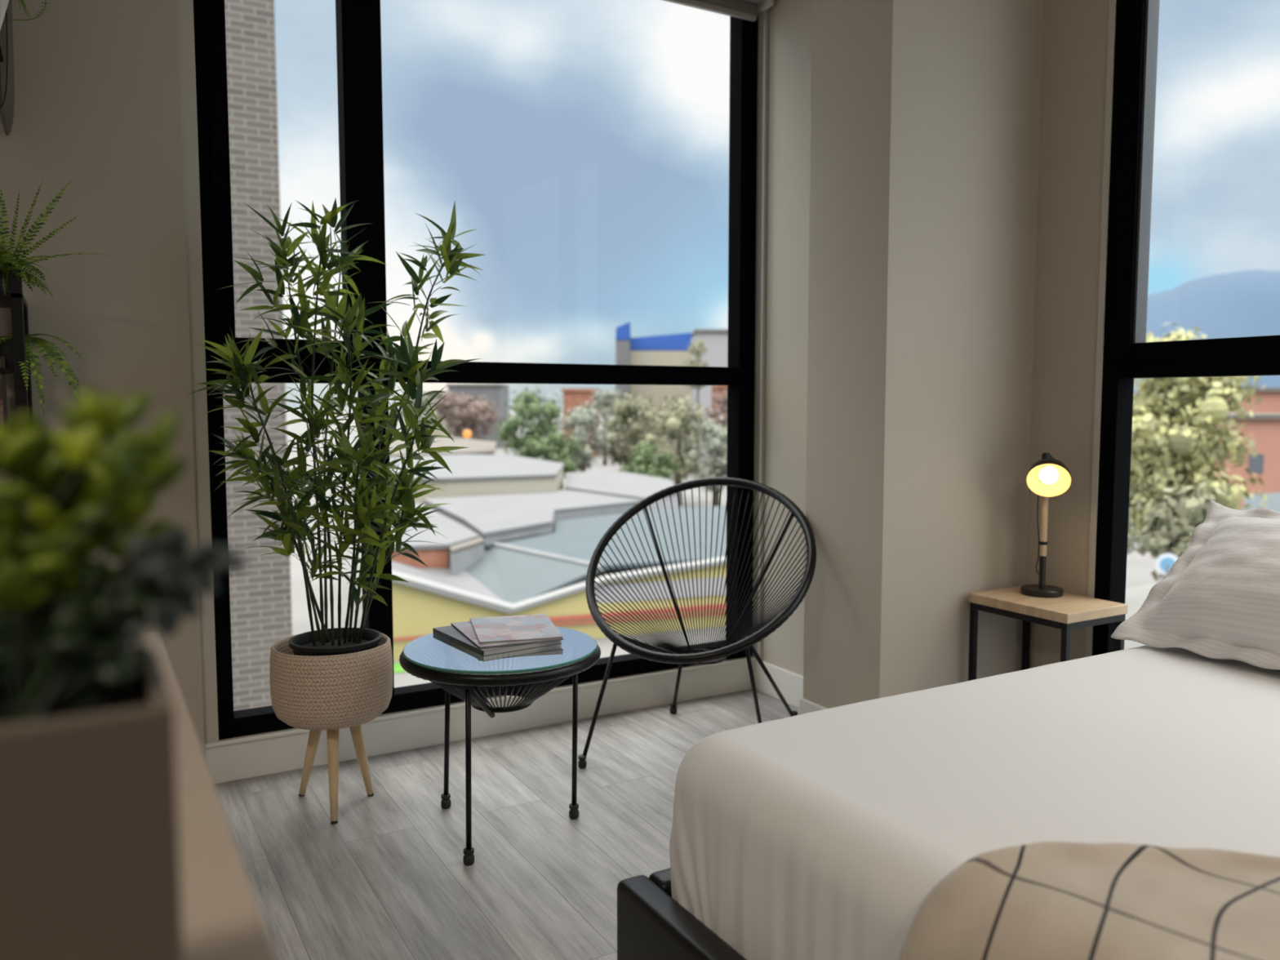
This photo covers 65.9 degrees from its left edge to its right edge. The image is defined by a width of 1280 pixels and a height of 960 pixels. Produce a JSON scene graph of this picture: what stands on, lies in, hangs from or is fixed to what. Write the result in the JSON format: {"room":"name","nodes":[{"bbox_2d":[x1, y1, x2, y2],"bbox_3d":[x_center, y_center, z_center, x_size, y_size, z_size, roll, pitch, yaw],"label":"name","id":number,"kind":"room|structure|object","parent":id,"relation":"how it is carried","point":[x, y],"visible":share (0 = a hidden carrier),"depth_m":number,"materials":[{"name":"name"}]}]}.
{"room":"bedroom","nodes":[
{"label":"bedroom","id":0,"kind":"room"},
{"bbox_2d":[0,0,204,756],"bbox_3d":[-2.537,-0.377,2.084,2.882,2.620,0.185,-3,5,-30],"label":"wall","id":1,"kind":"structure","parent":0,"point":[98,103],"depth_m":2.60,"materials":[{"name":"paint"}]},
{"bbox_2d":[0,269,32,414],"bbox_3d":[-1.632,-0.251,2.329,0.324,0.470,0.285,-3,5,-30],"label":"wall shelf","id":2,"kind":"object","parent":1,"relation":"attached to","point":[15,300],"visible":0.53,"depth_m":2.28,"materials":[{"name":"black"}]},
{"bbox_2d":[0,355,8,427],"bbox_3d":[-1.632,-0.203,2.338,0.226,0.181,0.106,-3,5,-30],"label":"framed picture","id":3,"kind":"object","parent":2,"relation":"on","point":[3,400],"visible":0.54,"depth_m":2.36,"materials":[{"name":"black"}]},
{"bbox_2d":[0,359,4,427],"bbox_3d":[-1.615,-0.201,2.308,0.210,0.166,0.025,-3,5,-30],"label":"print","id":4,"kind":"object","parent":3,"relation":"attached to","point":[2,361],"depth_m":2.36},
{"bbox_2d":[0,333,85,413],"bbox_3d":[-1.483,-0.250,2.366,0.380,0.203,0.178,3,6,35],"label":"potted fern","id":5,"kind":"object","parent":2,"relation":"on","point":[6,342],"visible":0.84,"depth_m":2.34,"materials":[{"name":"green plant"}]},
{"bbox_2d":[0,336,30,373],"bbox_3d":[-1.549,-0.306,2.427,0.084,0.085,0.180,-3,5,-30],"label":"pot","id":6,"kind":"object","parent":5,"relation":"on","point":[6,342],"depth_m":2.37,"materials":[{"name":"black"}]},
{"bbox_2d":[0,179,107,297],"bbox_3d":[-1.437,-0.566,2.311,0.348,0.295,0.217,-3,5,-30],"label":"potted fern","id":7,"kind":"object","parent":2,"relation":"on","point":[6,261],"visible":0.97,"depth_m":2.30,"materials":[{"name":"green plant"}]},
{"bbox_2d":[0,270,9,292],"bbox_3d":[-1.522,-0.469,2.325,0.090,0.066,0.090,-3,5,-30],"label":"pot","id":8,"kind":"object","parent":7,"relation":"on","point":[6,272],"depth_m":2.31,"materials":[{"name":"black"}]},
{"bbox_2d":[0,0,48,135],"bbox_3d":[-1.478,-1.110,2.323,0.158,0.519,0.358,-3,5,-30],"label":"wall planter","id":9,"kind":"object","parent":1,"relation":"attached to","point":[6,106],"visible":1,"depth_m":2.31,"materials":[{"name":"black"}]},
{"bbox_2d":[177,0,218,742],"bbox_3d":[-1.279,-0.435,2.809,0.054,2.620,0.168,-3,5,-30],"label":"trim","id":10,"kind":"structure","parent":1,"relation":"attached to","point":[185,7],"depth_m":2.74,"materials":[{"name":"beige paint"}]},
{"bbox_2d":[204,656,755,784],"bbox_3d":[-0.409,0.778,3.304,1.968,0.124,0.023,-3,5,-30],"label":"baseboard","id":11,"kind":"structure","parent":1,"relation":"attached to","point":[233,759],"depth_m":3.20,"materials":[{"name":"white paint"}]},
{"bbox_2d":[218,656,751,740],"bbox_3d":[-0.425,0.770,3.398,1.916,0.125,0.160,-3,5,-30],"label":"wall","id":12,"kind":"structure","parent":0,"point":[750,656],"depth_m":3.21,"materials":[{"name":"paint"}]},
{"bbox_2d":[214,688,799,959],"bbox_3d":[0.029,1.154,0.120,5.478,0.120,6.220,-3,5,-30],"label":"floor","id":13,"kind":"structure","parent":0,"point":[390,879],"depth_m":2.48,"materials":[{"name":"grey wood"}]},
{"bbox_2d":[97,631,278,959],"bbox_3d":[-0.599,0.652,0.633,0.634,0.800,1.240,-3,5,-30],"label":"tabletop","id":14,"kind":"object","parent":13,"relation":"on","point":[222,917],"visible":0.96,"depth_m":0.64,"materials":[{"name":"beige laminate"}]},
{"bbox_2d":[0,389,248,959],"bbox_3d":[-0.319,0.113,0.434,0.263,0.305,0.141,-3,5,-30],"label":"potted plant","id":15,"kind":"object","parent":14,"relation":"on","point":[90,869],"visible":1,"depth_m":0.43,"materials":[{"name":"brown"}]},
{"bbox_2d":[186,199,484,823],"bbox_3d":[-0.776,0.069,2.657,0.833,1.645,0.622,1,5,14],"label":"bamboo","id":16,"kind":"object","parent":13,"relation":"on","point":[332,679],"visible":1,"depth_m":2.58,"materials":[{"name":"plant"}]},
{"bbox_2d":[269,632,392,730],"bbox_3d":[-0.833,0.541,2.675,0.318,0.209,0.318,-3,5,-30],"label":"basket","id":17,"kind":"object","parent":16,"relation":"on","point":[319,681],"depth_m":2.55,"materials":[{"name":"wicker"}]},
{"bbox_2d":[288,627,382,656],"bbox_3d":[-0.823,0.507,2.679,0.242,0.164,0.242,-3,5,-30],"label":"pot","id":18,"kind":"object","parent":16,"relation":"on","point":[326,642],"depth_m":2.69,"materials":[{"name":"black plastic"}]},
{"bbox_2d":[399,626,600,866],"bbox_3d":[-0.353,0.660,2.532,0.506,0.481,0.506,-3,5,-30],"label":"side table","id":19,"kind":"object","parent":13,"relation":"on","point":[460,671],"visible":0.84,"depth_m":2.38,"materials":[{"name":"black metal"}]},
{"bbox_2d":[432,625,561,656],"bbox_3d":[-0.378,0.408,2.589,0.222,0.013,0.300,-3,6,-35],"label":"magazine","id":20,"kind":"object","parent":19,"relation":"on","point":[450,633],"visible":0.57,"depth_m":2.49,"materials":[{"name":"grey paper"}]},
{"bbox_2d":[450,621,564,648],"bbox_3d":[-0.355,0.398,2.600,0.220,0.004,0.290,-2,5,-24],"label":"magazine","id":21,"kind":"object","parent":20,"relation":"on","point":[465,628],"visible":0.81,"depth_m":2.50,"materials":[{"name":"grey paper"}]},
{"bbox_2d":[470,613,563,644],"bbox_3d":[-0.333,0.392,2.617,0.210,0.006,0.280,-1,5,-15],"label":"magazine","id":22,"kind":"object","parent":21,"relation":"on","point":[538,626],"visible":1,"depth_m":2.60,"materials":[{"name":"grey paper"}]},
{"bbox_2d":[577,476,816,768],"bbox_3d":[0.188,0.429,3.179,0.744,0.839,0.616,1,5,9],"label":"chair","id":23,"kind":"object","parent":13,"relation":"on","point":[665,651],"visible":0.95,"depth_m":3.25,"materials":[{"name":"black plastic"}]},
{"bbox_2d":[617,644,1279,959],"bbox_3d":[1.177,0.702,1.453,1.915,0.570,1.572,-3,5,-30],"label":"bed","id":24,"kind":"object","parent":13,"relation":"on","point":[824,834],"visible":0.88,"depth_m":1.45,"materials":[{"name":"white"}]},
{"bbox_2d":[899,841,1279,959],"bbox_3d":[0.918,0.601,0.980,0.968,0.354,0.905,-3,5,-30],"label":"throw blanket","id":25,"kind":"object","parent":24,"relation":"on","point":[1041,900],"visible":1,"depth_m":1.05,"materials":[{"name":"fabric"}]},
{"bbox_2d":[1111,500,1279,669],"bbox_3d":[1.414,0.231,1.907,0.375,0.296,0.840,-3,5,-30],"label":"pillow","id":26,"kind":"object","parent":24,"relation":"on","point":[1220,599],"visible":1,"depth_m":2.07,"materials":[{"name":"fabric"}]},
{"bbox_2d":[968,586,1128,680],"bbox_3d":[1.228,0.610,3.007,0.272,0.505,0.355,-3,5,-30],"label":"nightstand","id":27,"kind":"object","parent":13,"relation":"on","point":[1067,612],"visible":0.7,"depth_m":2.92,"materials":[{"name":"brown wood"}]},
{"bbox_2d":[1020,452,1071,597],"bbox_3d":[1.238,0.137,3.018,0.126,0.438,0.164,1,5,14],"label":"table lamp","id":28,"kind":"object","parent":27,"relation":"on","point":[1048,477],"visible":1,"depth_m":3.01,"materials":[{"name":"black metal"}]},
{"bbox_2d":[762,0,812,675],"bbox_3d":[0.768,-0.504,3.679,0.548,2.620,0.680,-3,5,-30],"label":"wall","id":29,"kind":"structure","parent":0,"point":[790,21],"depth_m":3.54,"materials":[{"name":"paint"}]},
{"bbox_2d":[193,0,758,739],"bbox_3d":[-0.408,-0.530,3.246,1.895,2.490,0.091,-3,5,-30],"label":"window","id":30,"kind":"structure","parent":29,"relation":"in","point":[357,22],"depth_m":2.96,"materials":[{"name":"black metal"}]},
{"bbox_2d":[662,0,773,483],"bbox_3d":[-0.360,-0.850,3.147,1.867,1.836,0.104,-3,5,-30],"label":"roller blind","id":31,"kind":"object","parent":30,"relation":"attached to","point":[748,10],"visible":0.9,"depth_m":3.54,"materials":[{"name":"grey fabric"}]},
{"bbox_2d":[751,8,768,660],"bbox_3d":[0.444,-0.563,3.674,0.018,2.502,0.060,-3,5,-30],"label":"trim","id":32,"kind":"structure","parent":29,"relation":"attached to","point":[758,646],"depth_m":3.65,"materials":[{"name":"beige paint"}]},
{"bbox_2d":[754,659,803,707],"bbox_3d":[0.567,0.760,3.565,0.015,0.118,0.506,-3,5,-30],"label":"baseboard","id":33,"kind":"structure","parent":29,"relation":"attached to","point":[790,684],"depth_m":3.63,"materials":[{"name":"white paint"}]},
{"bbox_2d":[803,0,1044,708],"bbox_3d":[0.943,-0.465,3.188,0.733,2.620,0.355,-3,5,-30],"label":"wall column","id":34,"kind":"structure","parent":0,"point":[924,159],"depth_m":3.00,"materials":[{"name":"paint"}]},
{"bbox_2d":[799,697,826,715],"bbox_3d":[0.896,0.781,3.253,0.647,0.125,0.369,-3,5,-30],"label":"baseboard","id":35,"kind":"structure","parent":34,"relation":"attached to","point":[806,706],"depth_m":3.21,"materials":[{"name":"white paint"}]},
{"bbox_2d":[1025,0,1109,668],"bbox_3d":[1.367,-0.457,3.083,0.100,2.620,0.253,-3,5,-30],"label":"wall","id":36,"kind":"structure","parent":0,"point":[1075,34],"depth_m":3.05,"materials":[{"name":"paint"}]},
{"bbox_2d":[1084,0,1116,657],"bbox_3d":[1.388,-0.505,2.955,0.026,2.502,0.022,-3,5,-30],"label":"trim","id":37,"kind":"structure","parent":36,"relation":"attached to","point":[1112,5],"depth_m":2.95,"materials":[{"name":"beige paint"}]},
{"bbox_3d":[2.085,0.887,1.926,0.100,0.125,2.647,-3,5,-30],"label":"wall","id":38,"kind":"structure","parent":0,"visible":0},
{"bbox_2d":[1092,0,1279,655],"bbox_3d":[2.069,-0.415,1.812,0.089,2.490,2.645,-3,5,-30],"label":"window","id":39,"kind":"structure","parent":38,"relation":"in","point":[1127,357],"depth_m":2.86,"materials":[{"name":"black metal"}]},
{"label":"outside","id":40,"kind":"structure","parent":0,"visible":0},
{"bbox_2d":[1133,269,1279,404],"bbox_3d":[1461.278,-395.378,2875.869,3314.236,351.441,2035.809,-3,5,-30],"label":"hills","id":41,"kind":"structure","parent":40,"point":[1245,303],"depth_m":2222.76,"materials":[{"name":"blue"}]},
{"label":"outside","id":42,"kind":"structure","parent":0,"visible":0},
{"bbox_2d":[285,408,1163,687],"bbox_3d":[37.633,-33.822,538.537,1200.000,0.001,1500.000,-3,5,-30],"label":"ground","id":43,"kind":"structure","parent":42,"point":[1140,567],"depth_m":53.33,"materials":[{"name":"concrete"}]},
{"bbox_2d":[222,0,292,711],"bbox_3d":[-7.422,-3.836,11.616,5.000,24.000,6.000,-3,5,-30],"label":"brick building","id":44,"kind":"structure","parent":43,"relation":"on","point":[260,594],"depth_m":10.27,"materials":[{"name":"brick"}]},
{"bbox_2d":[393,662,407,673],"bbox_3d":[-8.331,6.420,33.655,0.883,0.050,1.153,-2,5,-20],"label":"grass","id":45,"kind":"structure","parent":43,"relation":"on","point":[397,668],"depth_m":33.47,"materials":[{"name":"green plant"}]},
{"bbox_2d":[388,391,445,435],"bbox_3d":[-32.401,-7.734,142.392,8.287,10.978,8.389,-3,5,-30],"label":"tree","id":46,"kind":"object","parent":43,"relation":"on","point":[428,407],"visible":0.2,"depth_m":141.65,"materials":[{"name":"brown plant"}]},
{"bbox_2d":[410,391,458,437],"bbox_3d":[-32.664,-8.653,157.076,11.571,10.474,14.980,-3,5,-30],"label":"building","id":47,"kind":"structure","parent":43,"relation":"on","point":[435,432],"depth_m":150.45,"materials":[{"name":"beige"}]},
{"bbox_2d":[391,503,479,568],"bbox_3d":[-10.642,3.609,49.083,4.157,3.200,17.272,-1,5,-15],"label":"building","id":48,"kind":"structure","parent":43,"relation":"on","point":[434,555],"depth_m":42.11,"materials":[{"name":"orange brick"}]},
{"bbox_2d":[389,436,496,457],"bbox_3d":[-24.324,-1.718,107.393,19.298,4.550,43.919,-3,5,-30],"label":"building","id":49,"kind":"structure","parent":43,"relation":"on","point":[475,446],"depth_m":100.47,"materials":[{"name":"beige"}]},
{"bbox_2d":[432,390,467,436],"bbox_3d":[-25.332,-6.636,130.588,5.234,10.666,3.873,-3,5,-30],"label":"tree","id":50,"kind":"object","parent":43,"relation":"on","point":[450,409],"visible":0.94,"depth_m":129.82,"materials":[{"name":"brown plant"}]},
{"bbox_2d":[448,535,484,575],"bbox_3d":[-7.440,4.215,42.120,0.909,3.100,4.332,1,5,16],"label":"annex","id":51,"kind":"object","parent":43,"relation":"on","point":[463,555],"visible":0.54,"depth_m":41.13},
{"bbox_2d":[462,429,471,438],"bbox_3d":[-23.463,-4.231,134.161,1.240,5.304,1.240,-3,5,-30],"label":"street lamp","id":52,"kind":"object","parent":43,"relation":"on","point":[467,433],"visible":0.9,"depth_m":133.59,"materials":[{"name":"orange"}]},
{"bbox_2d":[440,392,501,439],"bbox_3d":[-23.958,-7.284,140.536,9.441,10.375,9.748,-3,5,-30],"label":"tree","id":53,"kind":"object","parent":43,"relation":"on","point":[481,412],"visible":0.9,"depth_m":139.18,"materials":[{"name":"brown plant"}]},
{"bbox_2d":[389,453,564,506],"bbox_3d":[-14.141,0.954,74.825,17.001,4.400,27.625,-3,5,-30],"label":"building","id":54,"kind":"structure","parent":43,"relation":"on","point":[473,474],"depth_m":63.91,"materials":[{"name":"beige"}]},
{"bbox_2d":[445,383,509,448],"bbox_3d":[-32.113,-12.828,197.154,15.908,12.427,17.454,-3,5,-30],"label":"building","id":55,"kind":"structure","parent":43,"relation":"on","point":[497,393],"depth_m":190.19,"materials":[{"name":"grey concrete"}]},
{"bbox_2d":[491,385,569,459],"bbox_3d":[-9.998,-3.649,92.370,7.402,10.788,5.876,-3,5,-30],"label":"tree","id":56,"kind":"object","parent":43,"relation":"on","point":[531,408],"visible":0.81,"depth_m":91.23,"materials":[{"name":"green plant"}]},
{"bbox_2d":[422,488,644,549],"bbox_3d":[-5.450,3.099,54.853,13.577,3.300,17.950,-3,5,-30],"label":"building","id":57,"kind":"structure","parent":43,"relation":"on","point":[496,517],"depth_m":54.15,"materials":[{"name":"white concrete"}]},
{"bbox_2d":[530,426,584,481],"bbox_3d":[-6.895,-1.066,84.173,4.228,6.940,4.651,4,6,41],"label":"tree","id":58,"kind":"object","parent":43,"relation":"on","point":[558,450],"visible":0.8,"depth_m":83.64,"materials":[{"name":"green plant"}]},
{"bbox_2d":[391,506,726,661],"bbox_3d":[-0.860,3.634,47.065,27.484,3.476,17.468,-3,5,-30],"label":"warehouse","id":59,"kind":"structure","parent":43,"relation":"on","point":[531,575],"depth_m":39.08,"materials":[{"name":"beige"}]},
{"bbox_2d":[560,388,599,457],"bbox_3d":[-9.934,-9.793,167.103,11.852,11.153,15.141,-3,5,-30],"label":"building","id":60,"kind":"structure","parent":43,"relation":"on","point":[571,396],"depth_m":160.11,"materials":[{"name":"orange brick"}]},
{"bbox_2d":[555,399,610,471],"bbox_3d":[-5.126,-2.593,88.674,4.678,9.269,5.976,-3,5,-30],"label":"tree","id":61,"kind":"object","parent":43,"relation":"on","point":[581,419],"visible":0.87,"depth_m":87.16,"materials":[{"name":"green plant"}]},
{"bbox_2d":[589,387,622,465],"bbox_3d":[-4.567,-7.692,140.730,6.077,11.158,5.739,-3,5,-30],"label":"tree","id":62,"kind":"object","parent":43,"relation":"on","point":[600,398],"visible":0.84,"depth_m":139.45,"materials":[{"name":"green plant"}]},
{"bbox_2d":[564,469,679,509],"bbox_3d":[-1.504,1.821,69.929,7.531,3.450,24.112,0,5,-4],"label":"building","id":63,"kind":"structure","parent":43,"relation":"on","point":[613,482],"depth_m":67.24,"materials":[{"name":"grey"}]},
{"bbox_2d":[615,321,630,448],"bbox_3d":[-2.967,-16.392,175.596,9.081,22.959,13.453,-3,5,-30],"label":"building","id":64,"kind":"structure","parent":43,"relation":"on","point":[622,334],"depth_m":168.58,"materials":[{"name":"blue"}]},
{"bbox_2d":[592,391,670,471],"bbox_3d":[-0.612,-3.265,92.112,8.264,10.064,7.780,-3,5,-30],"label":"tree","id":65,"kind":"object","parent":43,"relation":"on","point":[623,414],"visible":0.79,"depth_m":91.68,"materials":[{"name":"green plant"}]},
{"bbox_2d":[618,440,679,479],"bbox_3d":[1.054,-0.244,80.166,5.299,5.940,4.645,-3,5,-30],"label":"tree","id":66,"kind":"object","parent":43,"relation":"on","point":[644,459],"visible":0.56,"depth_m":79.53,"materials":[{"name":"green plant"}]},
{"bbox_2d":[630,332,693,453],"bbox_3d":[4.177,-15.938,179.533,17.169,21.429,18.069,-3,5,-30],"label":"building","id":67,"kind":"structure","parent":43,"relation":"on","point":[664,349],"depth_m":172.58,"materials":[{"name":"beige concrete"}]},
{"bbox_2d":[651,394,716,505],"bbox_3d":[3.314,-2.659,86.808,6.240,9.698,6.628,-3,5,-30],"label":"tree","id":68,"kind":"object","parent":43,"relation":"on","point":[676,414],"visible":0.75,"depth_m":85.54,"materials":[{"name":"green plant"}]},
{"bbox_2d":[680,336,710,450],"bbox_3d":[7.191,-10.140,130.842,4.611,17.612,4.928,-3,5,-30],"label":"tree","id":69,"kind":"object","parent":43,"relation":"on","point":[696,348],"visible":0.45,"depth_m":129.57,"materials":[{"name":"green plant"}]},
{"bbox_2d":[680,417,727,506],"bbox_3d":[6.559,-1.223,80.427,5.712,7.851,5.262,-3,5,-30],"label":"tree","id":70,"kind":"object","parent":43,"relation":"on","point":[715,437],"visible":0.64,"depth_m":79.83,"materials":[{"name":"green plant"}]},
{"bbox_2d":[691,328,728,460],"bbox_3d":[13.931,-13.449,157.454,16.809,19.977,17.968,-3,5,-30],"label":"building","id":71,"kind":"structure","parent":43,"relation":"on","point":[717,340],"depth_m":150.30,"materials":[{"name":"grey concrete"}]},
{"bbox_2d":[701,389,727,429],"bbox_3d":[9.864,-4.999,110.342,5.303,10.622,5.452,-3,5,-30],"label":"tree","id":72,"kind":"object","parent":43,"relation":"on","point":[720,412],"visible":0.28,"depth_m":109.75,"materials":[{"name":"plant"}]},
{"bbox_2d":[711,385,727,475],"bbox_3d":[11.791,-6.642,127.106,11.063,11.230,14.691,-3,5,-30],"label":"building","id":73,"kind":"structure","parent":43,"relation":"on","point":[716,389],"depth_m":123.15,"materials":[{"name":"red brick"}]},
{"bbox_2d":[1124,582,1158,619],"bbox_3d":[24.244,5.513,45.153,6.882,0.030,18.052,3,6,34],"label":"road","id":74,"kind":"structure","parent":43,"relation":"on","point":[1135,597],"depth_m":45.85,"materials":[{"name":"grey"}]},
{"bbox_2d":[1127,474,1144,553],"bbox_3d":[21.481,1.689,44.425,2.681,7.768,2.200,0,5,-4],"label":"tree","id":75,"kind":"object","parent":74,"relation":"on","point":[1131,526],"visible":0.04,"depth_m":44.01,"materials":[{"name":"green plant"}]},
{"bbox_2d":[1155,553,1177,577],"bbox_3d":[11.236,4.488,21.214,0.481,5.878,0.096,3,5,31],"label":"road sign","id":76,"kind":"object","parent":43,"relation":"on","point":[1163,563],"visible":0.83,"depth_m":20.99,"materials":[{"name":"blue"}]},
{"bbox_2d":[1130,482,1231,582],"bbox_3d":[14.503,3.534,26.206,2.518,6.987,2.545,1,5,16],"label":"tree","id":77,"kind":"object","parent":43,"relation":"on","point":[1174,520],"visible":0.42,"depth_m":25.70,"materials":[{"name":"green plant"}]},
{"bbox_2d":[1128,322,1266,542],"bbox_3d":[19.010,0.463,34.347,5.483,11.816,4.953,-4,6,-39],"label":"tree","id":78,"kind":"object","parent":43,"relation":"on","point":[1175,420],"visible":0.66,"depth_m":33.15,"materials":[{"name":"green plant"}]},
{"bbox_2d":[1192,412,1279,508],"bbox_3d":[40.342,-0.378,67.140,6.700,8.278,10.300,0,5,0],"label":"building","id":79,"kind":"structure","parent":43,"relation":"on","point":[1264,428],"depth_m":62.18,"materials":[{"name":"brown"}]},
{"bbox_2d":[1226,387,1279,413],"bbox_3d":[50.776,-2.342,80.128,12.459,10.128,13.143,-3,5,-30],"label":"brick house","id":80,"kind":"structure","parent":43,"relation":"on","point":[1270,402],"depth_m":75.08,"materials":[{"name":"brown"}]},
{"bbox_2d":[1242,492,1279,511],"bbox_3d":[28.363,3.335,43.402,3.540,4.650,20.084,3,5,34],"label":"building","id":81,"kind":"structure","parent":43,"relation":"on","point":[1273,502],"depth_m":43.90,"materials":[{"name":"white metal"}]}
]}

